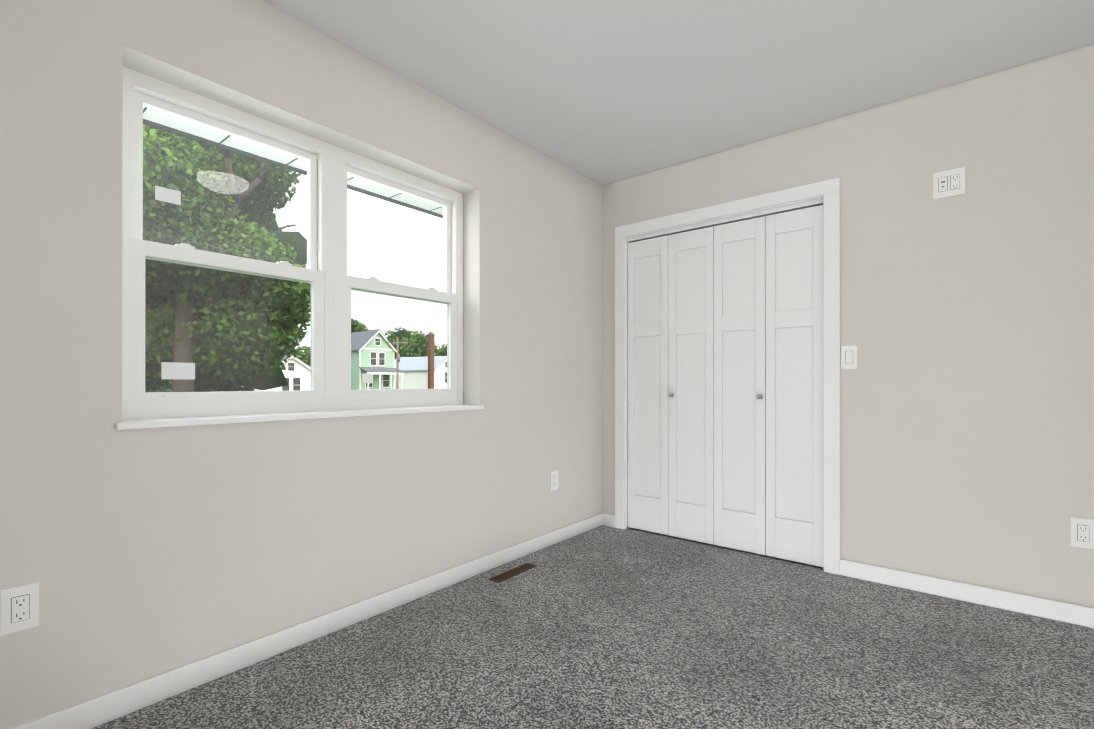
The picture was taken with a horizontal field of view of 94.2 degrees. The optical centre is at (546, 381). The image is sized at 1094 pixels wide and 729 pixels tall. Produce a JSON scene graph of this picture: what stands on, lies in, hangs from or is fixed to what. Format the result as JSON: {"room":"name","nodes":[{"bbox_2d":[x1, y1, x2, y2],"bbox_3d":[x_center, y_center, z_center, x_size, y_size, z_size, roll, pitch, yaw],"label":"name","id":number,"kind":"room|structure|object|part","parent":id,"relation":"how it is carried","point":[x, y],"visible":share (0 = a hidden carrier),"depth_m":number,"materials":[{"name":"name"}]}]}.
{"room":"empty bedroom","nodes":[
{"label":"empty bedroom","id":0,"kind":"room"},
{"bbox_2d":[0,0,650,728],"bbox_3d":[-0.622,-0.190,2.588,0.220,2.440,4.690,0,0,39],"label":"wall","id":1,"kind":"structure","parent":0,"point":[142,554],"depth_m":1.81,"materials":[{"name":"paint"}]},
{"bbox_2d":[0,582,38,635],"bbox_3d":[-1.446,0.623,1.395,0.008,0.122,0.074,0,0,39],"label":"electrical outlet","id":2,"kind":"object","parent":1,"relation":"attached to","point":[19,608],"visible":1,"depth_m":1.39,"materials":[{"name":"white plastic"}]},
{"bbox_2d":[122,66,462,419],"bbox_3d":[-0.969,-0.453,2.259,0.088,1.165,1.496,0,0,39],"label":"window unit","id":3,"kind":"structure","parent":1,"relation":"in","point":[330,167],"depth_m":2.12,"materials":[{"name":"white plastic"}]},
{"bbox_2d":[143,106,442,217],"bbox_3d":[-0.060,-1.733,2.487,2.220,1.255,13.000,0,0,39],"label":"soffit","id":4,"kind":"structure","parent":1,"relation":"attached to","point":[244,145],"depth_m":2.49,"materials":[{"name":"white"}]},
{"bbox_2d":[116,405,483,429],"bbox_3d":[-0.880,0.139,2.185,0.148,0.020,1.530,0,0,39],"label":"window sill","id":5,"kind":"structure","parent":1,"relation":"attached to","point":[163,422],"depth_m":1.91,"materials":[{"name":"white paint"}]},
{"bbox_2d":[11,513,602,728],"bbox_3d":[-0.769,0.988,2.222,0.012,0.083,3.700,0,0,39],"label":"baseboard","id":6,"kind":"structure","parent":1,"relation":"attached to","point":[102,709],"depth_m":1.89,"materials":[{"name":"white paint"}]},
{"bbox_2d":[550,470,557,490],"bbox_3d":[0.048,0.631,3.227,0.008,0.122,0.074,0,0,39],"label":"electrical outlet","id":7,"kind":"object","parent":1,"relation":"attached to","point":[553,480],"visible":1,"depth_m":3.22,"materials":[{"name":"white plastic"}]},
{"bbox_2d":[92,525,1093,728],"bbox_3d":[0.471,1.104,1.695,3.640,0.150,4.690,0,0,39],"label":"floor","id":8,"kind":"structure","parent":0,"point":[603,627],"depth_m":1.88,"materials":[{"name":"carpet"}]},
{"bbox_2d":[489,563,535,582],"bbox_3d":[-0.180,1.027,2.732,0.070,0.006,0.300,0,0,39],"label":"air vent register","id":9,"kind":"object","parent":8,"relation":"on","point":[508,574],"visible":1,"depth_m":2.72,"materials":[{"name":"brown metal"}]},
{"bbox_2d":[263,0,1093,184],"bbox_3d":[0.587,-1.472,1.603,3.340,0.120,4.690,0,0,39],"label":"ceiling","id":10,"kind":"structure","parent":0,"point":[602,92],"depth_m":2.21,"materials":[{"name":"white paint"}]},
{"bbox_2d":[654,204,822,237],"bbox_3d":[1.383,-0.189,3.495,1.740,2.440,0.750,0,0,39],"label":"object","id":11,"kind":"structure","parent":0,"point":[741,220],"depth_m":3.77,"materials":[{"name":"paint"}]},
{"bbox_2d":[602,43,1093,607],"bbox_3d":[1.643,-0.190,2.722,3.120,2.440,0.120,0,0,39],"label":"wall","id":12,"kind":"structure","parent":0,"point":[966,407],"depth_m":2.40,"materials":[{"name":"paint"}]},
{"bbox_2d":[628,205,823,566],"bbox_3d":[1.037,0.027,3.165,1.224,1.984,0.071,0,0,39],"label":"closet door","id":13,"kind":"structure","parent":12,"relation":"in","point":[725,385],"depth_m":3.10,"materials":[{"name":"white paint"}]},
{"bbox_3d":[1.026,0.090,3.152,0.588,0.030,0.037,0,0,39],"label":"knob","id":14,"kind":"part","parent":13,"relation":"part of","materials":[{"name":"silver metal"}]},
{"bbox_2d":[615,178,839,574],"bbox_3d":[1.057,-0.025,3.190,1.390,2.112,0.137,0,0,39],"label":"door frame","id":15,"kind":"structure","parent":12,"relation":"attached to","point":[829,190],"depth_m":2.85,"materials":[{"name":"white paint"}]},
{"bbox_2d":[603,513,1093,628],"bbox_3d":[1.559,0.989,2.703,2.988,0.083,0.012,0,0,39],"label":"baseboard","id":16,"kind":"structure","parent":12,"relation":"attached to","point":[1074,614],"depth_m":2.36,"materials":[{"name":"white paint"}]},
{"bbox_2d":[841,346,857,368],"bbox_3d":[1.592,-0.125,2.679,0.074,0.122,0.011,0,0,39],"label":"rocker light switch","id":17,"kind":"object","parent":12,"relation":"attached to","point":[849,357],"visible":1,"depth_m":2.68,"materials":[{"name":"white plastic"}]},
{"bbox_2d":[933,167,964,198],"bbox_3d":[1.912,-0.941,2.418,0.120,0.125,0.012,0,0,39],"label":"outlet","id":18,"kind":"object","parent":12,"relation":"attached to","point":[948,183],"visible":1,"depth_m":2.42,"materials":[{"name":"white plastic"}]},
{"bbox_2d":[1070,517,1093,548],"bbox_3d":[2.255,0.639,2.139,0.074,0.122,0.008,0,0,39],"label":"electrical outlet","id":19,"kind":"object","parent":12,"relation":"attached to","point":[1081,532],"visible":1,"depth_m":2.14,"materials":[{"name":"white plastic"}]},
{"label":"outside","id":20,"kind":"structure","parent":0,"visible":0},
{"bbox_2d":[140,124,446,419],"bbox_3d":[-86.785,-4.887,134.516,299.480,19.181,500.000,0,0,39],"label":"trees","id":21,"kind":"object","parent":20,"point":[256,245],"depth_m":17.46,"materials":[{"name":"green plant"}]},
{"bbox_2d":[239,355,310,414],"bbox_3d":[-32.980,0.577,62.604,11.600,7.460,7.300,0,0,42],"label":"house","id":22,"kind":"structure","parent":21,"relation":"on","point":[292,364],"depth_m":60.50,"materials":[{"name":"white"}]},
{"bbox_2d":[351,329,403,409],"bbox_3d":[-24.972,-1.362,70.794,9.600,11.360,5.800,0,0,42],"label":"house","id":23,"kind":"structure","parent":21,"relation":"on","point":[357,377],"depth_m":68.64,"materials":[{"name":"green"}]},
{"bbox_2d":[387,338,407,388],"bbox_3d":[-13.131,0.203,44.666,1.098,8.161,1.542,0,0,39],"label":"utility pole","id":24,"kind":"object","parent":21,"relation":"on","point":[397,370],"depth_m":44.60,"materials":[{"name":"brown wood"}]},
{"bbox_2d":[394,332,446,405],"bbox_3d":[-21.477,-1.702,86.453,11.618,12.079,9.208,0,0,25],"label":"house","id":25,"kind":"structure","parent":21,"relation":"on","point":[426,363],"depth_m":84.13,"materials":[{"name":"white"}]}
]}

